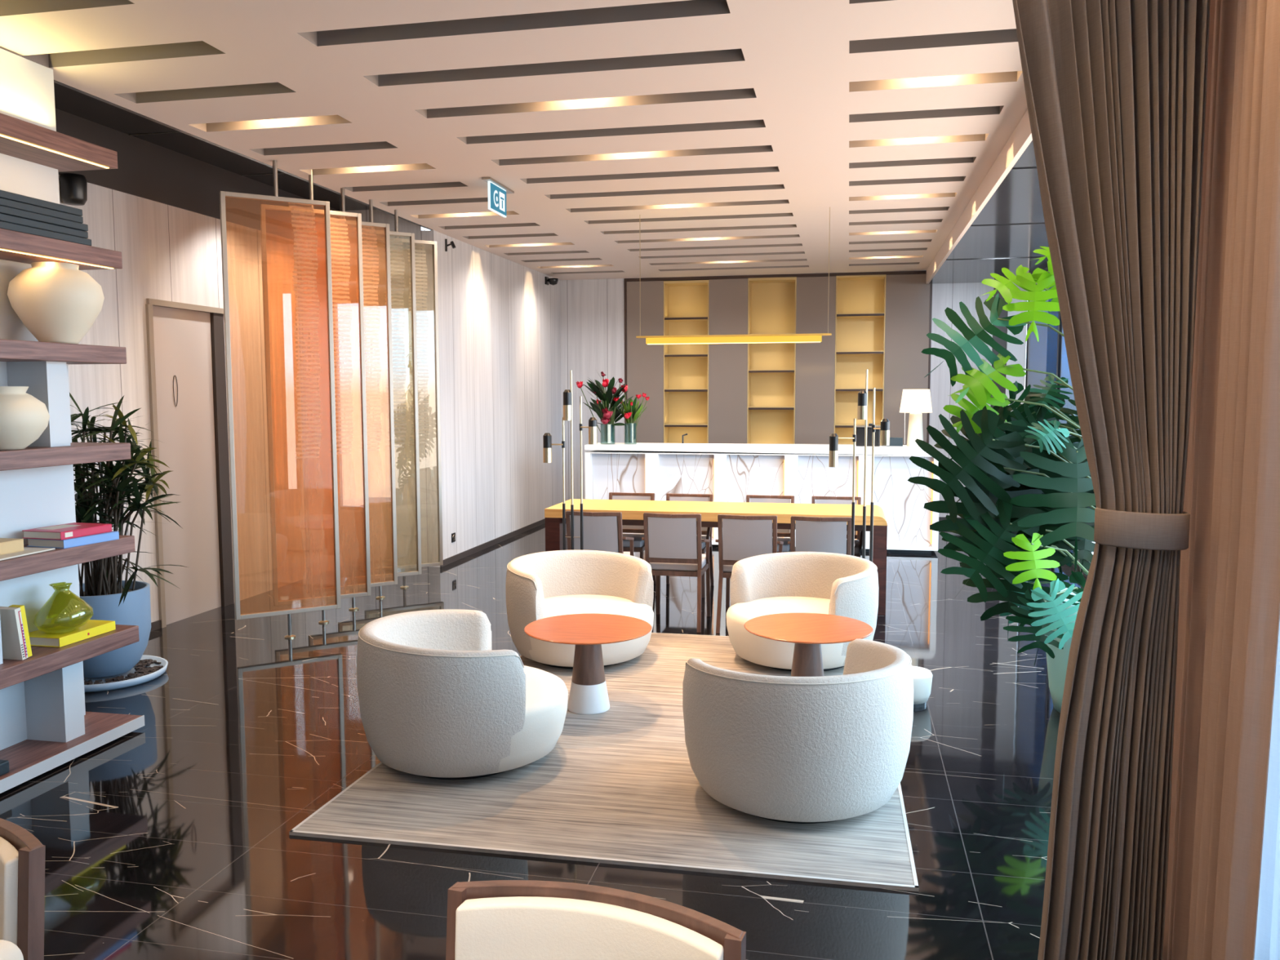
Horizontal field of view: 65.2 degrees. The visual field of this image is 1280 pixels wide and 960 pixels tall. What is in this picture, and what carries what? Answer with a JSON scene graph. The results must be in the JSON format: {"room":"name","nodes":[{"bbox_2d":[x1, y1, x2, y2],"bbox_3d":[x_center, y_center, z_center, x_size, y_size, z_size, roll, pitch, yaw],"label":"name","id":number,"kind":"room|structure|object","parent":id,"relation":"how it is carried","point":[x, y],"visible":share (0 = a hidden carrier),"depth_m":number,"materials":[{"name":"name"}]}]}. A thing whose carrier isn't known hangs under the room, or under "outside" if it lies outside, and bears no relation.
{"room":"lounge","nodes":[
{"label":"lounge","id":0,"kind":"room"},
{"bbox_2d":[79,580,151,677],"bbox_3d":[-2.956,0.825,5.506,0.480,0.465,0.480,1,5,12],"label":"pot","id":1,"kind":"object","parent":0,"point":[134,609],"depth_m":5.39,"materials":[{"name":"blue ceramic"}]},
{"bbox_2d":[58,174,348,622],"bbox_3d":[-3.935,-0.151,3.474,0.120,2.830,11.600,1,5,12],"label":"wall","id":2,"kind":"structure","parent":0,"point":[170,253],"depth_m":7.59,"materials":[{"name":"grey laminate"}]},
{"bbox_2d":[59,173,87,205],"bbox_3d":[-3.285,-1.686,5.801,0.140,0.170,0.140,1,5,12],"label":"wall speaker","id":3,"kind":"object","parent":2,"relation":"attached to","point":[73,187],"visible":1,"depth_m":5.75,"materials":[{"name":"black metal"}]},
{"bbox_2d":[150,619,160,631],"bbox_3d":[-3.500,1.082,5.334,0.012,0.055,2.800,1,5,12],"label":"baseboard","id":4,"kind":"structure","parent":2,"relation":"attached to","point":[155,625],"depth_m":6.65,"materials":[{"name":"grey"}]},
{"bbox_2d":[145,297,223,627],"bbox_3d":[-3.177,-0.132,7.028,0.120,2.185,0.840,1,5,12],"label":"trim","id":5,"kind":"structure","parent":2,"relation":"attached to","point":[150,303],"depth_m":6.63,"materials":[{"name":"beige wood"}]},
{"bbox_2d":[152,306,221,624],"bbox_3d":[-3.184,-0.108,6.982,0.045,2.145,0.653,1,5,12],"label":"door","id":6,"kind":"structure","parent":2,"relation":"in","point":[182,337],"depth_m":6.99,"materials":[{"name":"grey wood"}]},
{"bbox_2d":[173,375,177,406],"bbox_3d":[-3.179,-0.610,6.844,0.004,0.214,0.046,1,5,12],"label":"door handle","id":7,"kind":"object","parent":6,"relation":"attached to","point":[174,375],"depth_m":6.84,"materials":[{"name":"grey metal"}]},
{"bbox_2d":[54,107,341,253],"bbox_3d":[-3.943,-1.746,3.339,0.150,0.370,11.600,1,5,12],"label":"beam","id":8,"kind":"structure","parent":2,"relation":"attached to","point":[146,170],"depth_m":6.82,"materials":[{"name":"grey"}]},
{"bbox_2d":[209,312,234,606],"bbox_3d":[-3.113,-0.153,7.362,0.110,2.170,0.120,1,5,12],"label":"trim","id":9,"kind":"structure","parent":2,"relation":"attached to","point":[217,331],"depth_m":7.33,"materials":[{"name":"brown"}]},
{"bbox_2d":[53,82,376,210],"bbox_3d":[-3.499,-1.973,3.227,1.018,0.100,11.600,1,5,12],"label":"ceiling","id":10,"kind":"structure","parent":0,"point":[67,100],"depth_m":6.55,"materials":[{"name":"black paint"}]},
{"bbox_2d":[128,131,285,175],"bbox_3d":[-2.802,-2.183,6.296,0.890,0.004,2.306,1,5,12],"label":"trim","id":11,"kind":"structure","parent":10,"relation":"attached to","point":[174,131],"depth_m":6.32,"materials":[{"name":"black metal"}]},
{"bbox_2d":[340,208,427,565],"bbox_3d":[-2.303,-0.867,9.069,0.780,3.300,0.100,1,5,12],"label":"wall","id":12,"kind":"structure","parent":0,"point":[378,461],"depth_m":9.05,"materials":[{"name":"grey laminate"}]},
{"bbox_2d":[421,230,561,567],"bbox_3d":[-1.419,-0.892,11.112,0.120,3.000,4.450,1,5,12],"label":"wall","id":13,"kind":"structure","parent":0,"point":[500,326],"depth_m":10.21,"materials":[{"name":"grey laminate"}]},
{"bbox_2d":[53,80,432,230],"bbox_3d":[-3.014,-1.816,3.139,0.028,0.200,11.600,1,5,12],"label":"trim","id":14,"kind":"structure","parent":13,"relation":"attached to","point":[55,81],"depth_m":5.70,"materials":[{"name":"black"}]},
{"bbox_2d":[444,239,455,251],"bbox_3d":[-1.713,-2.126,9.052,0.095,0.110,0.035,1,5,12],"label":"wall spotlight","id":15,"kind":"object","parent":13,"relation":"attached to","point":[451,243],"visible":1,"depth_m":9.04,"materials":[{"name":"black metal"}]},
{"bbox_2d":[451,532,455,542],"bbox_3d":[-1.741,0.538,9.344,0.011,0.084,0.084,1,5,12],"label":"wall socket","id":16,"kind":"object","parent":13,"relation":"attached to","point":[453,535],"visible":1,"depth_m":9.33,"materials":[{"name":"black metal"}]},
{"bbox_2d":[440,518,545,567],"bbox_3d":[-1.402,0.597,10.980,0.012,0.055,3.950,1,5,12],"label":"baseboard","id":17,"kind":"structure","parent":13,"relation":"attached to","point":[457,557],"depth_m":10.29,"materials":[{"name":"grey"}]},
{"bbox_2d":[544,276,558,284],"bbox_3d":[-1.061,-2.398,12.062,0.150,0.100,0.120,1,5,12],"label":"security camera","id":18,"kind":"object","parent":13,"relation":"attached to","point":[552,281],"visible":1,"depth_m":12.03,"materials":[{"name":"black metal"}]},
{"bbox_2d":[0,0,1027,279],"bbox_3d":[-0.393,-2.026,4.599,4.500,0.360,15.550,1,5,12],"label":"ceiling","id":19,"kind":"structure","parent":0,"point":[631,139],"depth_m":5.03,"materials":[{"name":"beige paint"}]},
{"bbox_2d":[481,177,514,217],"bbox_3d":[-0.977,-1.940,6.912,0.060,0.199,0.490,1,5,12],"label":"exit sign","id":20,"kind":"object","parent":19,"relation":"hanging from","point":[497,192],"visible":1,"depth_m":6.85,"materials":[{"name":"blue plastic"}]},
{"bbox_2d":[635,207,831,344],"bbox_3d":[0.739,-1.612,7.960,1.555,1.040,0.100,1,5,12],"label":"pendant light","id":21,"kind":"object","parent":19,"relation":"hanging from","point":[762,338],"visible":1,"depth_m":7.97,"materials":[{"name":"gold metal"}]},
{"bbox_2d":[647,341,820,344],"bbox_3d":[0.740,-1.096,8.004,1.385,0.004,0.040,1,5,12],"label":"diffuser","id":22,"kind":"object","parent":21,"relation":"attached to","point":[648,342],"depth_m":8.01,"materials":[{"name":"white"}]},
{"bbox_2d":[1012,0,1210,959],"bbox_3d":[1.071,-0.155,2.425,0.502,2.986,0.144,1,5,9],"label":"curtain","id":23,"kind":"object","parent":19,"relation":"hanging from","point":[1116,90],"visible":1,"depth_m":2.40,"materials":[{"name":"beige fabric"}]},
{"bbox_2d":[0,523,1095,959],"bbox_3d":[-0.802,1.175,5.086,8.800,0.100,16.400,1,5,12],"label":"floor","id":24,"kind":"structure","parent":0,"point":[169,838],"depth_m":3.74,"materials":[{"name":"black stone"}]},
{"bbox_2d":[0,939,23,959],"bbox_3d":[-0.819,1.081,1.289,0.495,0.730,0.500,1,5,12],"label":"armchair","id":25,"kind":"object","parent":24,"relation":"on","point":[9,950],"visible":1,"depth_m":1.51,"materials":[{"name":"beige fabric"}]},
{"bbox_2d":[0,817,45,959],"bbox_3d":[-1.280,1.022,1.598,0.474,0.805,0.521,2,5,20],"label":"cafe chair","id":26,"kind":"object","parent":24,"relation":"on","point":[22,855],"visible":0.94,"depth_m":1.66,"materials":[{"name":"brown wood"}]},
{"bbox_2d":[0,48,144,793],"bbox_3d":[-2.831,-0.231,3.436,0.554,2.990,2.389,1,5,12],"label":"bookshelf","id":27,"kind":"object","parent":24,"relation":"on","point":[46,725],"visible":0.82,"depth_m":4.27,"materials":[{"name":"brown wood"}]},
{"bbox_2d":[0,760,9,776],"bbox_3d":[-2.645,1.148,3.782,0.220,0.050,0.410,1,5,12],"label":"case","id":28,"kind":"object","parent":27,"relation":"on","point":[4,764],"visible":1,"depth_m":3.94,"materials":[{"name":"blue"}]},
{"bbox_2d":[0,604,32,660],"bbox_3d":[-2.579,0.613,4.042,0.206,0.219,0.076,1,5,12],"label":"book","id":29,"kind":"object","parent":27,"relation":"on","point":[15,642],"visible":1,"depth_m":4.01,"materials":[{"name":"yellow paper"}]},
{"bbox_2d":[0,386,49,450],"bbox_3d":[-2.539,-0.247,3.979,0.330,0.250,0.330,1,5,12],"label":"jar","id":30,"kind":"object","parent":27,"relation":"on","point":[24,418],"visible":1,"depth_m":3.91,"materials":[{"name":"beige ceramic"}]},
{"bbox_2d":[0,546,55,560],"bbox_3d":[-2.562,0.297,4.044,0.200,0.006,0.290,1,5,10],"label":"magazine","id":31,"kind":"object","parent":27,"relation":"on","point":[27,550],"visible":0.73,"depth_m":4.06,"materials":[{"name":"beige paper"}]},
{"bbox_2d":[0,537,23,555],"bbox_3d":[-2.632,0.276,3.977,0.160,0.050,0.280,1,5,12],"label":"book","id":32,"kind":"object","parent":31,"relation":"on","point":[7,545],"visible":1,"depth_m":4.04,"materials":[{"name":"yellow paper"}]},
{"bbox_2d":[0,190,91,245],"bbox_3d":[-2.541,-1.050,3.921,0.190,0.148,0.830,1,5,12],"label":"books","id":33,"kind":"object","parent":27,"relation":"on","point":[18,212],"visible":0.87,"depth_m":4.05,"materials":[{"name":"blue"}]},
{"bbox_2d":[7,262,104,344],"bbox_3d":[-2.468,-0.744,4.234,0.356,0.333,0.356,1,5,12],"label":"jar","id":34,"kind":"object","parent":27,"relation":"on","point":[57,302],"visible":0.88,"depth_m":4.13,"materials":[{"name":"beige ceramic"}]},
{"bbox_2d":[28,618,115,647],"bbox_3d":[-2.516,0.672,4.401,0.207,0.040,0.330,1,5,12],"label":"book","id":35,"kind":"object","parent":27,"relation":"on","point":[92,628],"visible":0.84,"depth_m":4.35,"materials":[{"name":"yellow paper"}]},
{"bbox_2d":[32,582,93,633],"bbox_3d":[-2.505,0.553,4.343,0.217,0.206,0.246,1,5,12],"label":"glass vase","id":36,"kind":"object","parent":35,"relation":"on","point":[65,631],"visible":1,"depth_m":4.32,"materials":[{"name":"green glass"}]},
{"bbox_2d":[26,530,119,548],"bbox_3d":[-2.472,0.256,4.365,0.205,0.036,0.290,1,5,18],"label":"book","id":37,"kind":"object","parent":27,"relation":"on","point":[112,535],"visible":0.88,"depth_m":4.26,"materials":[{"name":"blue paper"}]},
{"bbox_2d":[22,522,111,540],"bbox_3d":[-2.489,0.222,4.352,0.206,0.035,0.275,1,5,16],"label":"book","id":38,"kind":"object","parent":37,"relation":"on","point":[73,530],"visible":1,"depth_m":4.28,"materials":[{"name":"red paper"}]},
{"bbox_2d":[84,654,168,693],"bbox_3d":[-2.956,1.069,5.527,0.630,0.045,0.630,1,5,12],"label":"saucer","id":39,"kind":"object","parent":24,"relation":"on","point":[149,668],"visible":0.38,"depth_m":5.43,"materials":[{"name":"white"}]},
{"bbox_2d":[69,392,187,677],"bbox_3d":[-2.865,0.246,5.398,0.920,1.638,0.776,1,5,12],"label":"potted palm","id":40,"kind":"object","parent":39,"relation":"on","point":[126,602],"visible":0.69,"depth_m":5.37,"materials":[{"name":"green plant"}]},
{"bbox_2d":[219,160,341,638],"bbox_3d":[-2.258,-0.572,6.307,0.650,3.180,0.068,-3,6,-32],"label":"glass screen","id":41,"kind":"object","parent":24,"relation":"on","point":[223,194],"visible":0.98,"depth_m":6.35,"materials":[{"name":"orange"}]},
{"bbox_2d":[259,168,371,623],"bbox_3d":[-2.171,-0.607,6.721,0.650,3.180,0.068,-3,6,-32],"label":"glass screen","id":42,"kind":"object","parent":24,"relation":"on","point":[263,207],"visible":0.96,"depth_m":6.77,"materials":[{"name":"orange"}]},
{"bbox_2d":[295,186,397,610],"bbox_3d":[-2.085,-0.643,7.136,0.650,3.180,0.068,-3,6,-32],"label":"glass screen","id":43,"kind":"object","parent":24,"relation":"on","point":[387,239],"visible":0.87,"depth_m":7.20,"materials":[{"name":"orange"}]},
{"bbox_2d":[330,199,421,599],"bbox_3d":[-1.998,-0.678,7.551,0.650,3.180,0.068,-3,6,-32],"label":"glass screen","id":44,"kind":"object","parent":24,"relation":"on","point":[411,235],"visible":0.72,"depth_m":7.64,"materials":[{"name":"beige"}]},
{"bbox_2d":[355,209,443,588],"bbox_3d":[-1.911,-0.714,7.965,0.650,3.180,0.068,-3,6,-32],"label":"glass screen","id":45,"kind":"object","parent":24,"relation":"on","point":[440,562],"visible":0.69,"depth_m":8.04,"materials":[{"name":"beige"}]},
{"bbox_2d":[542,370,597,550],"bbox_3d":[-0.449,0.156,6.401,0.294,1.706,0.262,-2,5,-26],"label":"floor lamp","id":46,"kind":"object","parent":24,"relation":"on","point":[567,393],"visible":0.77,"depth_m":6.37,"materials":[{"name":"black metal"}]},
{"bbox_2d":[445,880,746,959],"bbox_3d":[-0.131,1.043,1.318,0.474,0.805,0.521,2,5,19],"label":"cafe chair","id":47,"kind":"object","parent":24,"relation":"on","point":[495,919],"visible":1,"depth_m":1.49,"materials":[{"name":"brown wood"}]},
{"bbox_2d":[565,511,635,556],"bbox_3d":[-0.263,0.581,6.899,0.430,0.781,0.524,1,5,12],"label":"dining chair","id":48,"kind":"object","parent":24,"relation":"on","point":[602,531],"visible":0.48,"depth_m":6.66,"materials":[{"name":"grey fabric"}]},
{"bbox_2d":[288,632,919,891],"bbox_3d":[0.135,1.135,4.867,2.154,0.013,3.169,1,5,12],"label":"rug","id":49,"kind":"object","parent":24,"relation":"on","point":[619,784],"visible":0.53,"depth_m":3.70,"materials":[{"name":"beige fabric"}]},
{"bbox_2d":[356,608,568,779],"bbox_3d":[-0.747,0.894,4.259,0.879,0.575,0.868,-2,5,-18],"label":"armchair","id":50,"kind":"object","parent":49,"relation":"on","point":[436,700],"visible":1,"depth_m":3.90,"materials":[{"name":"white fabric"}]},
{"bbox_2d":[505,550,653,668],"bbox_3d":[-0.347,0.756,5.874,0.868,0.575,0.879,-3,6,-33],"label":"armchair","id":51,"kind":"object","parent":49,"relation":"on","point":[540,585],"visible":0.88,"depth_m":5.91,"materials":[{"name":"beige fabric"}]},
{"bbox_2d":[524,613,651,714],"bbox_3d":[-0.253,0.922,4.914,0.624,0.405,0.624,1,5,12],"label":"side table","id":52,"kind":"object","parent":49,"relation":"on","point":[588,695],"visible":1,"depth_m":4.85,"materials":[{"name":"brown wood"}]},
{"bbox_2d":[682,638,913,823],"bbox_3d":[0.596,0.926,3.845,0.868,0.575,0.879,-2,5,-23],"label":"armchair","id":53,"kind":"object","parent":49,"relation":"on","point":[780,748],"visible":1,"depth_m":3.47,"materials":[{"name":"beige fabric"}]},
{"bbox_2d":[725,551,878,671],"bbox_3d":[0.933,0.759,5.801,0.879,0.575,0.868,-4,6,-41],"label":"armchair","id":54,"kind":"object","parent":49,"relation":"on","point":[846,585],"visible":0.8,"depth_m":5.81,"materials":[{"name":"beige fabric"}]},
{"bbox_2d":[744,613,873,676],"bbox_3d":[0.825,0.920,4.919,0.624,0.405,0.624,-2,5,-23],"label":"side table","id":55,"kind":"object","parent":49,"relation":"on","point":[807,632],"visible":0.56,"depth_m":4.86,"materials":[{"name":"brown wood"}]},
{"bbox_2d":[828,369,889,562],"bbox_3d":[1.344,0.181,6.092,0.319,1.700,0.259,-3,5,-26],"label":"floor lamp","id":56,"kind":"object","parent":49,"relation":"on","point":[862,406],"visible":0.78,"depth_m":6.07,"materials":[{"name":"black metal"}]},
{"bbox_2d":[608,492,655,583],"bbox_3d":[-0.110,0.498,8.023,0.430,0.754,0.524,1,5,12],"label":"dining chair","id":57,"kind":"object","parent":24,"relation":"on","point":[638,544],"visible":0.38,"depth_m":8.17,"materials":[{"name":"brown wood"}]},
{"bbox_2d":[641,512,711,632],"bbox_3d":[0.256,0.589,6.792,0.430,0.781,0.524,1,5,12],"label":"dining chair","id":58,"kind":"object","parent":24,"relation":"on","point":[673,542],"visible":0.96,"depth_m":6.58,"materials":[{"name":"grey fabric"}]},
{"bbox_2d":[655,493,714,597],"bbox_3d":[0.359,0.506,7.925,0.430,0.754,0.524,1,5,12],"label":"dining chair","id":59,"kind":"object","parent":24,"relation":"on","point":[669,496],"visible":0.31,"depth_m":8.08,"materials":[{"name":"brown wood"}]},
{"bbox_2d":[544,498,887,614],"bbox_3d":[0.584,0.554,7.634,2.500,0.700,0.740,1,5,12],"label":"table","id":60,"kind":"object","parent":24,"relation":"on","point":[633,511],"visible":0.62,"depth_m":7.45,"materials":[{"name":"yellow wood"}]},
{"bbox_2d":[715,514,783,633],"bbox_3d":[0.738,0.596,6.692,0.430,0.781,0.524,1,5,12],"label":"dining chair","id":61,"kind":"object","parent":24,"relation":"on","point":[740,537],"visible":0.73,"depth_m":6.47,"materials":[{"name":"grey fabric"}]},
{"bbox_2d":[584,442,939,553],"bbox_3d":[1.217,0.158,10.291,3.537,1.035,0.554,1,5,12],"label":"bar counter","id":62,"kind":"object","parent":24,"relation":"on","point":[729,472],"depth_m":10.03,"materials":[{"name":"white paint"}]},
{"bbox_2d":[576,371,633,442],"bbox_3d":[-0.385,-0.775,10.505,0.614,0.796,0.308,1,5,12],"label":"flower vase","id":63,"kind":"object","parent":62,"relation":"on","point":[607,415],"visible":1,"depth_m":10.47,"materials":[{"name":"clear"}]},
{"bbox_2d":[616,384,649,442],"bbox_3d":[-0.079,-0.690,10.490,0.367,0.627,0.225,1,5,12],"label":"flower vase","id":64,"kind":"object","parent":62,"relation":"on","point":[630,417],"visible":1,"depth_m":10.48,"materials":[{"name":"clear"}]},
{"bbox_2d":[584,442,936,455],"bbox_3d":[1.216,-0.320,10.250,3.537,0.075,0.554,1,5,12],"label":"countertop","id":65,"kind":"structure","parent":62,"relation":"on","point":[904,450],"depth_m":10.04,"materials":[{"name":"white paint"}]},
{"bbox_2d":[855,423,880,446],"bbox_3d":[2.328,-0.456,10.054,0.320,0.225,0.280,1,5,12],"label":"coffee machine","id":66,"kind":"object","parent":62,"relation":"on","point":[860,428],"visible":0.72,"depth_m":9.95,"materials":[{"name":"black metal"}]},
{"bbox_2d":[855,425,880,426],"bbox_3d":[2.328,-0.539,10.047,0.320,0.009,0.280,1,5,12],"label":"tray","id":67,"kind":"object","parent":66,"relation":"on","point":[855,425],"depth_m":9.97,"materials":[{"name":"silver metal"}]},
{"bbox_2d":[887,437,902,446],"bbox_3d":[2.555,-0.385,10.034,0.155,0.085,0.120,1,5,12],"label":"box","id":68,"kind":"object","parent":62,"relation":"on","point":[894,442],"visible":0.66,"depth_m":9.97,"materials":[{"name":"grey"}]},
{"bbox_2d":[899,389,932,446],"bbox_3d":[2.740,-0.617,9.934,0.316,0.565,0.316,1,5,12],"label":"table lamp","id":69,"kind":"object","parent":62,"relation":"on","point":[915,402],"visible":0.94,"depth_m":9.85,"materials":[{"name":"white fabric"}]},
{"bbox_2d":[746,494,794,553],"bbox_3d":[0.996,0.515,7.793,0.430,0.754,0.524,1,5,12],"label":"dining chair","id":70,"kind":"object","parent":24,"relation":"on","point":[753,498],"visible":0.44,"depth_m":7.94,"materials":[{"name":"brown wood"}]},
{"bbox_2d":[626,273,930,444],"bbox_3d":[1.665,-1.018,12.429,3.655,2.975,0.404,1,5,12],"label":"display cabinet","id":71,"kind":"object","parent":24,"relation":"on","point":[753,393],"visible":0.75,"depth_m":12.33,"materials":[{"name":"brown paint"}]},
{"bbox_2d":[664,423,707,425],"bbox_3d":[0.603,-0.692,12.629,0.542,0.035,0.300,1,5,12],"label":"shelf","id":72,"kind":"object","parent":71,"relation":"attached to","point":[664,424],"depth_m":12.52,"materials":[{"name":"yellow wood"}]},
{"bbox_2d":[664,388,707,389],"bbox_3d":[0.602,-1.130,12.592,0.542,0.035,0.300,1,5,12],"label":"shelf","id":73,"kind":"object","parent":71,"relation":"attached to","point":[664,388],"depth_m":12.44,"materials":[{"name":"yellow wood"}]},
{"bbox_2d":[664,353,707,357],"bbox_3d":[0.601,-1.560,12.555,0.542,0.035,0.300,1,5,12],"label":"shelf","id":74,"kind":"object","parent":71,"relation":"attached to","point":[666,355],"depth_m":12.42,"materials":[{"name":"brown wood"}]},
{"bbox_2d":[664,315,707,321],"bbox_3d":[0.600,-2.016,12.517,0.542,0.035,0.300,1,5,12],"label":"shelf","id":75,"kind":"object","parent":71,"relation":"attached to","point":[667,318],"depth_m":12.41,"materials":[{"name":"brown wood"}]},
{"bbox_2d":[748,406,794,407],"bbox_3d":[1.636,-0.892,12.396,0.557,0.035,0.300,1,5,12],"label":"shelf","id":76,"kind":"object","parent":71,"relation":"attached to","point":[748,406],"depth_m":12.25,"materials":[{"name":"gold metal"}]},
{"bbox_2d":[748,369,794,373],"bbox_3d":[1.635,-1.343,12.358,0.557,0.035,0.300,1,5,12],"label":"shelf","id":77,"kind":"object","parent":71,"relation":"attached to","point":[749,371],"depth_m":12.23,"materials":[{"name":"yellow wood"}]},
{"bbox_2d":[748,333,795,334],"bbox_3d":[1.634,-1.778,12.321,0.557,0.035,0.300,1,5,12],"label":"shelf","id":78,"kind":"object","parent":71,"relation":"attached to","point":[748,333],"depth_m":12.23,"materials":[{"name":"brown wood"}]},
{"bbox_2d":[835,423,880,425],"bbox_3d":[2.666,-0.660,12.201,0.556,0.035,0.300,1,5,12],"label":"shelf","id":79,"kind":"object","parent":71,"relation":"attached to","point":[835,424],"depth_m":12.20,"materials":[{"name":"yellow wood"}]},
{"bbox_2d":[835,387,883,389],"bbox_3d":[2.665,-1.098,12.164,0.556,0.035,0.300,1,5,12],"label":"shelf","id":80,"kind":"object","parent":71,"relation":"attached to","point":[836,388],"depth_m":12.07,"materials":[{"name":"yellow wood"}]},
{"bbox_2d":[835,351,883,355],"bbox_3d":[2.664,-1.540,12.126,0.556,0.035,0.300,1,5,12],"label":"shelf","id":81,"kind":"object","parent":71,"relation":"attached to","point":[837,353],"depth_m":11.99,"materials":[{"name":"brown wood"}]},
{"bbox_2d":[836,312,884,318],"bbox_3d":[2.663,-1.988,12.088,0.556,0.035,0.300,1,5,12],"label":"shelf","id":82,"kind":"object","parent":71,"relation":"attached to","point":[839,315],"depth_m":11.98,"materials":[{"name":"brown wood"}]},
{"bbox_2d":[787,515,851,555],"bbox_3d":[1.196,0.603,6.597,0.430,0.781,0.524,1,5,12],"label":"dining chair","id":83,"kind":"object","parent":24,"relation":"on","point":[808,534],"visible":0.43,"depth_m":6.36,"materials":[{"name":"grey fabric"}]},
{"bbox_2d":[811,495,862,557],"bbox_3d":[1.502,0.523,7.688,0.430,0.754,0.524,1,5,12],"label":"dining chair","id":84,"kind":"object","parent":24,"relation":"on","point":[817,500],"visible":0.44,"depth_m":7.85,"materials":[{"name":"brown wood"}]},
{"bbox_2d":[911,666,933,707],"bbox_3d":[1.360,1.040,5.033,0.216,0.168,0.216,1,5,12],"label":"pouf","id":85,"kind":"object","parent":24,"relation":"on","point":[922,677],"visible":0.37,"depth_m":4.95,"materials":[{"name":"beige fabric"}]},
{"bbox_2d":[906,246,1096,712],"bbox_3d":[1.984,-0.010,4.956,1.139,2.271,0.771,3,6,32],"label":"monstera","id":86,"kind":"object","parent":24,"relation":"on","point":[1027,497],"visible":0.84,"depth_m":4.84,"materials":[{"name":"green plant"}]},
{"bbox_2d":[1005,282,1027,411],"bbox_3d":[4.376,-0.877,11.703,0.209,2.845,0.140,1,5,12],"label":"trim","id":87,"kind":"structure","parent":24,"relation":"on","point":[1019,351],"depth_m":11.58,"materials":[{"name":"white paint"}]},
{"bbox_2d":[1043,587,1079,712],"bbox_3d":[2.246,0.854,4.884,0.544,0.560,0.544,1,5,12],"label":"pot","id":88,"kind":"object","parent":24,"relation":"on","point":[1057,660],"depth_m":4.82,"materials":[{"name":"teal ceramic"}]},
{"bbox_2d":[560,278,993,517],"bbox_3d":[1.561,-0.999,12.300,5.230,3.000,0.100,1,5,12],"label":"wall","id":89,"kind":"structure","parent":0,"point":[592,311],"depth_m":12.61,"materials":[{"name":"grey laminate"}]},
{"bbox_2d":[624,271,932,443],"bbox_3d":[1.632,-0.997,12.280,3.707,2.998,0.112,1,5,12],"label":"trim","id":90,"kind":"structure","parent":89,"relation":"attached to","point":[626,280],"depth_m":12.12,"materials":[{"name":"brown"}]},
{"bbox_2d":[938,516,961,520],"bbox_3d":[3.775,0.490,11.906,0.690,0.090,0.015,1,5,12],"label":"baseboard","id":91,"kind":"structure","parent":89,"relation":"attached to","point":[940,518],"depth_m":11.93,"materials":[{"name":"grey"}]},
{"bbox_2d":[925,109,1032,284],"bbox_3d":[2.325,-1.952,6.703,0.030,0.153,10.350,1,5,12],"label":"window","id":92,"kind":"structure","parent":89,"relation":"attached to","point":[1020,140],"depth_m":6.53,"materials":[{"name":"white glass"}]},
{"bbox_2d":[1162,0,1279,959],"bbox_3d":[1.367,-0.060,2.329,0.086,2.811,0.604,1,5,13],"label":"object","id":93,"kind":"object","parent":92,"relation":"hanging from","point":[1229,598],"visible":0.83,"depth_m":2.27,"materials":[{"name":"brown wood"}]},
{"bbox_2d":[990,282,1008,428],"bbox_3d":[4.198,-0.880,11.750,0.160,2.845,0.120,1,5,12],"label":"trim","id":94,"kind":"structure","parent":89,"relation":"attached to","point":[1003,313],"depth_m":11.62,"materials":[{"name":"grey metal"}]},
{"bbox_2d":[644,270,926,278],"bbox_3d":[1.757,-1.082,12.673,5.660,3.100,0.080,1,5,12],"label":"wall","id":95,"kind":"structure","parent":0,"point":[922,270],"depth_m":12.53,"materials":[{"name":"black"}]},
{"bbox_2d":[928,140,1048,284],"bbox_3d":[3.043,-1.946,7.015,1.250,0.085,9.450,1,5,12],"label":"window","id":96,"kind":"structure","parent":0,"point":[1017,199],"depth_m":8.19,"materials":[{"name":"grey"}]},
{"bbox_2d":[946,167,1046,260],"bbox_3d":[3.088,-1.950,7.599,1.100,0.004,4.008,1,5,12],"label":"trim","id":97,"kind":"structure","parent":96,"relation":"attached to","point":[1028,167],"depth_m":7.68,"materials":[{"name":"black metal"}]},
{"bbox_3d":[3.577,-2.014,6.949,0.120,0.280,9.550,1,5,12],"label":"wall","id":98,"kind":"structure","parent":0,"visible":0},
{"bbox_2d":[1025,271,1058,417],"bbox_3d":[4.320,-0.781,10.723,0.080,2.820,1.810,1,5,12],"label":"window","id":99,"kind":"structure","parent":98,"relation":"in","point":[1042,355],"depth_m":10.65,"materials":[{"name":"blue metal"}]},
{"bbox_2d":[1055,311,1087,576],"bbox_3d":[3.983,-0.643,9.108,0.080,2.820,1.500,1,5,12],"label":"window","id":100,"kind":"structure","parent":98,"relation":"in","point":[1063,369],"depth_m":9.55,"materials":[{"name":"blue glass"}]},
{"bbox_3d":[1.043,-1.376,-0.489,0.400,0.280,6.100,1,5,12],"label":"ceiling","id":101,"kind":"structure","parent":0,"visible":0},
{"bbox_2d":[1253,621,1279,959],"bbox_3d":[0.934,0.164,-0.294,0.067,2.812,5.704,1,5,12],"label":"window","id":102,"kind":"structure","parent":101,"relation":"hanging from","point":[1268,928],"depth_m":2.31,"materials":[{"name":"glass"}]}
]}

